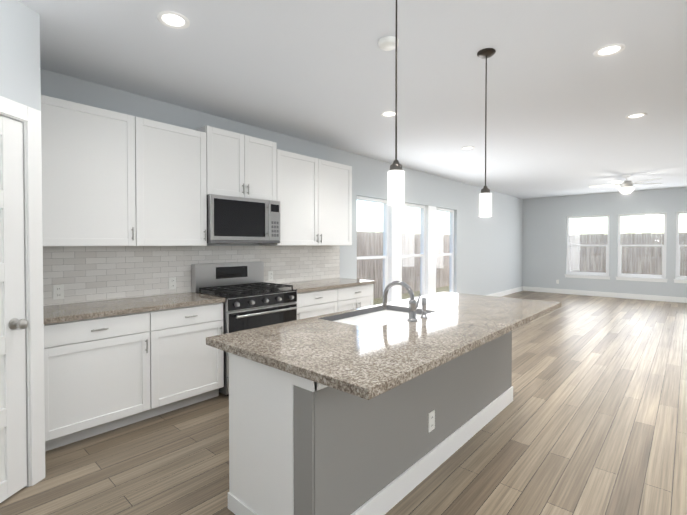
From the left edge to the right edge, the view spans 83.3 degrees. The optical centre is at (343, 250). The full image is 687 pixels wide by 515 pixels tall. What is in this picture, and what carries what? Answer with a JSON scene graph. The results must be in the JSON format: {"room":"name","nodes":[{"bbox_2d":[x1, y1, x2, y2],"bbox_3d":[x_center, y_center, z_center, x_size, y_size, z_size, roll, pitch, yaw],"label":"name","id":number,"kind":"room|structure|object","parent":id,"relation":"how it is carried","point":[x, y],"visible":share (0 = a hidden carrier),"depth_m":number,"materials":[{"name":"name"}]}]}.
{"room":"kitchen","nodes":[
{"label":"kitchen","id":0,"kind":"room"},
{"bbox_2d":[0,0,45,486],"bbox_3d":[-1.940,-0.008,1.499,0.115,2.740,1.618,0,1,7],"label":"wall","id":1,"kind":"structure","parent":0,"point":[20,77],"depth_m":2.16,"materials":[{"name":"grey paint"}]},
{"bbox_2d":[0,116,27,502],"bbox_3d":[-1.831,0.316,1.815,0.106,2.058,0.752,0,1,7],"label":"pantry door","id":2,"kind":"structure","parent":1,"relation":"in","point":[13,430],"depth_m":2.12,"materials":[{"name":"white wood"}]},
{"bbox_2d":[0,96,44,486],"bbox_3d":[-1.895,0.274,1.822,0.137,2.167,0.942,0,1,7],"label":"door frame","id":3,"kind":"structure","parent":1,"relation":"attached to","point":[28,117],"depth_m":2.22,"materials":[{"name":"white wood"}]},
{"bbox_2d":[40,68,522,305],"bbox_3d":[1.426,-0.100,7.294,0.158,2.740,11.965,1,1,42],"label":"wall","id":4,"kind":"structure","parent":0,"point":[488,255],"depth_m":4.68,"materials":[{"name":"grey paint"}]},
{"bbox_2d":[53,284,63,299],"bbox_3d":[-2.257,0.327,3.062,0.008,0.114,0.070,1,1,42],"label":"outlet","id":5,"kind":"object","parent":4,"relation":"attached to","point":[58,291],"visible":1,"depth_m":3.06,"materials":[{"name":"white plastic"}]},
{"bbox_2d":[41,95,144,245],"bbox_3d":[-2.049,-0.569,3.046,0.332,1.068,0.773,1,1,42],"label":"upper cabinet","id":6,"kind":"object","parent":4,"relation":"attached to","point":[111,178],"depth_m":2.95,"materials":[{"name":"white wood"}]},
{"bbox_2d":[169,277,175,289],"bbox_3d":[-1.652,0.316,3.736,0.008,0.114,0.070,1,1,42],"label":"outlet","id":7,"kind":"object","parent":4,"relation":"attached to","point":[172,282],"visible":1,"depth_m":3.73,"materials":[{"name":"white plastic"}]},
{"bbox_2d":[145,119,216,245],"bbox_3d":[-1.622,-0.576,3.522,0.332,1.068,0.751,1,1,42],"label":"upper cabinet","id":8,"kind":"object","parent":4,"relation":"attached to","point":[180,173],"depth_m":3.44,"materials":[{"name":"white wood"}]},
{"bbox_2d":[201,126,276,200],"bbox_3d":[-1.135,-0.864,4.061,0.332,0.650,0.830,1,1,42],"label":"upper cabinet","id":9,"kind":"object","parent":4,"relation":"attached to","point":[246,165],"depth_m":3.95,"materials":[{"name":"white wood"}]},
{"bbox_2d":[207,194,279,242],"bbox_3d":[-1.091,-0.306,4.031,0.433,0.456,0.822,1,1,42],"label":"microwave","id":10,"kind":"object","parent":9,"relation":"attached to","point":[231,219],"visible":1,"depth_m":3.86,"materials":[{"name":"silver metal"}]},
{"bbox_2d":[268,271,272,280],"bbox_3d":[-0.869,0.302,4.612,0.008,0.114,0.070,1,1,42],"label":"outlet","id":11,"kind":"object","parent":4,"relation":"attached to","point":[270,275],"visible":1,"depth_m":4.61,"materials":[{"name":"white plastic"}]},
{"bbox_2d":[259,149,324,245],"bbox_3d":[-0.646,-0.594,4.612,0.332,1.068,0.758,1,1,42],"label":"upper cabinet","id":12,"kind":"object","parent":4,"relation":"attached to","point":[300,178],"depth_m":4.54,"materials":[{"name":"white wood"}]},
{"bbox_2d":[325,160,351,245],"bbox_3d":[-0.240,-0.601,5.065,0.332,1.068,0.697,1,1,42],"label":"upper cabinet","id":13,"kind":"object","parent":4,"relation":"attached to","point":[338,177],"depth_m":5.02,"materials":[{"name":"white wood"}]},
{"bbox_2d":[357,196,453,303],"bbox_3d":[1.275,0.140,7.108,0.175,1.995,3.410,1,1,42],"label":"dining window","id":14,"kind":"structure","parent":4,"relation":"in","point":[392,256],"depth_m":6.99,"materials":[{"name":"white plastic"}]},
{"bbox_2d":[486,286,522,296],"bbox_3d":[2.660,1.184,8.575,0.014,0.130,8.140,1,1,42],"label":"baseboard","id":15,"kind":"structure","parent":4,"relation":"attached to","point":[507,292],"depth_m":10.63,"materials":[{"name":"white wood"}]},
{"bbox_2d":[0,291,686,514],"bbox_3d":[2.900,1.386,3.759,7.100,0.120,15.300,1,1,42],"label":"floor","id":16,"kind":"structure","parent":0,"point":[590,418],"depth_m":2.64,"materials":[{"name":"brown wood"}]},
{"bbox_2d":[44,312,162,450],"bbox_3d":[-1.940,0.903,2.967,0.614,0.872,0.766,1,1,42],"label":"base cabinet","id":17,"kind":"object","parent":16,"relation":"on","point":[112,364],"depth_m":2.76,"materials":[{"name":"white wood"}]},
{"bbox_2d":[43,292,224,323],"bbox_3d":[-1.739,0.445,3.163,0.642,0.038,1.338,1,1,42],"label":"countertop","id":18,"kind":"structure","parent":17,"relation":"on","point":[93,310],"depth_m":3.01,"materials":[{"name":"beige stone"}]},
{"bbox_2d":[163,304,223,412],"bbox_3d":[-1.535,0.896,3.420,0.614,0.872,0.695,1,1,42],"label":"base cabinet","id":19,"kind":"object","parent":16,"relation":"on","point":[193,370],"depth_m":3.26,"materials":[{"name":"white wood"}]},
{"bbox_2d":[191,261,296,395],"bbox_3d":[-0.982,0.728,3.950,0.726,1.190,0.822,1,1,42],"label":"range","id":20,"kind":"object","parent":16,"relation":"on","point":[253,299],"visible":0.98,"depth_m":3.85,"materials":[{"name":"silver metal"}]},
{"bbox_2d":[295,286,343,319],"bbox_3d":[-0.500,0.877,4.575,0.614,0.872,0.736,1,1,42],"label":"base cabinet","id":21,"kind":"object","parent":16,"relation":"on","point":[322,297],"depth_m":4.37,"materials":[{"name":"white wood"}]},
{"bbox_2d":[280,278,371,293],"bbox_3d":[-0.277,0.419,4.795,0.642,0.038,1.372,1,1,42],"label":"countertop","id":22,"kind":"structure","parent":21,"relation":"on","point":[334,283],"depth_m":4.71,"materials":[{"name":"beige stone"}]},
{"bbox_2d":[344,282,374,310],"bbox_3d":[-0.083,0.870,5.040,0.614,0.872,0.759,1,1,42],"label":"base cabinet","id":23,"kind":"object","parent":16,"relation":"on","point":[355,297],"depth_m":4.86,"materials":[{"name":"white wood"}]},
{"bbox_2d":[228,309,512,514],"bbox_3d":[0.444,0.907,2.729,0.666,0.872,2.458,1,1,42],"label":"kitchen island","id":24,"kind":"object","parent":16,"relation":"on","point":[384,407],"depth_m":1.92,"materials":[{"name":"grey paint"}]},
{"bbox_2d":[206,293,560,400],"bbox_3d":[0.545,0.460,2.584,1.060,0.049,2.570,1,1,42],"label":"island countertop","id":25,"kind":"structure","parent":24,"relation":"on","point":[366,362],"depth_m":1.92,"materials":[{"name":"beige stone"}]},
{"bbox_2d":[318,305,435,327],"bbox_3d":[0.249,0.565,2.630,0.474,0.260,0.784,1,1,42],"label":"sink basin","id":26,"kind":"object","parent":25,"relation":"in","point":[375,316],"depth_m":2.71,"materials":[{"name":"grey metal"}]},
{"bbox_2d":[382,281,429,320],"bbox_3d":[0.401,0.314,2.524,0.263,0.244,0.196,1,1,42],"label":"faucet","id":27,"kind":"object","parent":25,"relation":"on","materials":[{"name":"silver metal"}]},
{"bbox_2d":[19,0,686,198],"bbox_3d":[2.900,-1.483,3.713,8.000,0.140,16.200,1,1,42],"label":"ceiling","id":28,"kind":"structure","parent":0,"point":[563,101],"depth_m":3.08,"materials":[{"name":"white paint"}]},
{"bbox_2d":[157,11,189,28],"bbox_3d":[-1.025,-1.388,2.330,0.184,0.007,0.184,1,1,42],"label":"recessed light","id":29,"kind":"object","parent":28,"relation":"in","point":[173,19],"visible":1,"depth_m":2.32,"materials":[{"name":"white plastic"}]},
{"bbox_2d":[378,36,398,50],"bbox_3d":[0.299,-1.378,2.580,0.140,0.034,0.140,1,1,42],"label":"smoke detector","id":30,"kind":"object","parent":28,"relation":"attached to","point":[386,43],"visible":0.85,"depth_m":2.55,"materials":[{"name":"white plastic"}]},
{"bbox_2d":[381,111,397,116],"bbox_3d":[0.476,-1.415,4.006,0.184,0.007,0.184,1,1,42],"label":"recessed light","id":31,"kind":"object","parent":28,"relation":"in","point":[388,114],"visible":0.94,"depth_m":4.00,"materials":[{"name":"white plastic"}]},
{"bbox_2d":[387,0,404,204],"bbox_3d":[0.260,-0.807,1.900,0.124,1.155,0.124,1,1,42],"label":"pendant light","id":32,"kind":"object","parent":28,"relation":"hanging from","point":[396,184],"visible":1,"depth_m":1.88,"materials":[{"name":"white glass"}]},
{"bbox_2d":[461,146,474,149],"bbox_3d":[1.743,-1.437,5.421,0.184,0.007,0.184,1,1,42],"label":"recessed light","id":33,"kind":"object","parent":28,"relation":"in","point":[467,148],"visible":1,"depth_m":5.43,"materials":[{"name":"white plastic"}]},
{"bbox_2d":[477,48,495,216],"bbox_3d":[1.007,-0.820,2.734,0.124,1.155,0.124,1,1,42],"label":"pendant light","id":34,"kind":"object","parent":28,"relation":"hanging from","point":[485,202],"visible":1,"depth_m":2.72,"materials":[{"name":"white glass"}]},
{"bbox_2d":[593,43,624,56],"bbox_3d":[1.851,-1.394,2.694,0.184,0.007,0.184,1,1,42],"label":"recessed light","id":35,"kind":"object","parent":28,"relation":"in","point":[609,50],"visible":1,"depth_m":2.69,"materials":[{"name":"white"}]},
{"bbox_2d":[589,174,661,193],"bbox_3d":[5.491,-1.295,7.565,1.169,0.360,1.215,1,1,42],"label":"fan light","id":36,"kind":"object","parent":28,"relation":"hanging from","point":[625,187],"visible":1,"depth_m":7.48,"materials":[{"name":"white"}]},
{"bbox_2d":[625,113,646,118],"bbox_3d":[3.079,-1.415,4.064,0.184,0.007,0.184,1,1,42],"label":"recessed light","id":37,"kind":"object","parent":28,"relation":"in","point":[635,115],"visible":1,"depth_m":4.05,"materials":[{"name":"white plastic"}]},
{"bbox_2d":[522,187,686,297],"bbox_3d":[8.009,-0.133,9.329,6.950,2.740,0.150,1,1,42],"label":"wall","id":38,"kind":"structure","parent":0,"point":[544,252],"depth_m":10.45,"materials":[{"name":"grey paint"}]},
{"bbox_2d":[564,215,609,279],"bbox_3d":[6.644,-0.099,10.525,1.070,1.705,0.170,1,1,42],"label":"living room window","id":39,"kind":"structure","parent":38,"relation":"in","point":[599,275],"depth_m":10.53,"materials":[{"name":"white plastic"}]},
{"bbox_2d":[523,286,686,302],"bbox_3d":[7.904,1.172,9.333,6.785,0.130,0.014,1,1,42],"label":"baseboard","id":40,"kind":"structure","parent":38,"relation":"attached to","point":[622,295],"depth_m":10.13,"materials":[{"name":"white wood"}]},
{"bbox_2d":[616,212,667,281],"bbox_3d":[7.511,-0.087,9.748,1.040,1.705,0.170,1,1,42],"label":"living room window","id":41,"kind":"structure","parent":38,"relation":"in","point":[643,277],"depth_m":9.74,"materials":[{"name":"white plastic"}]},
{"bbox_2d":[674,211,686,282],"bbox_3d":[8.374,-0.075,8.976,1.055,1.705,0.170,1,1,42],"label":"living room window","id":42,"kind":"structure","parent":38,"relation":"in","point":[677,271],"depth_m":9.28,"materials":[{"name":"white plastic"}]},
{"label":"outside","id":43,"kind":"structure","parent":0,"visible":0},
{"bbox_2d":[373,286,448,304],"bbox_3d":[2.666,1.619,8.000,28.800,0.120,37.000,1,1,42],"label":"ground","id":44,"kind":"structure","parent":43,"point":[441,289],"depth_m":13.02,"materials":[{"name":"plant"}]},
{"bbox_2d":[357,231,449,298],"bbox_3d":[-0.087,0.465,10.873,0.060,2.095,20.434,1,1,42],"label":"fence","id":45,"kind":"object","parent":44,"relation":"on","point":[374,251],"depth_m":13.27,"materials":[{"name":"brown wood"}]},
{"bbox_2d":[569,233,686,275],"bbox_3d":[12.262,0.441,12.382,16.374,2.095,0.060,1,1,42],"label":"fence","id":46,"kind":"object","parent":44,"relation":"on","point":[581,254],"depth_m":14.04,"materials":[{"name":"brown wood"}]}
]}

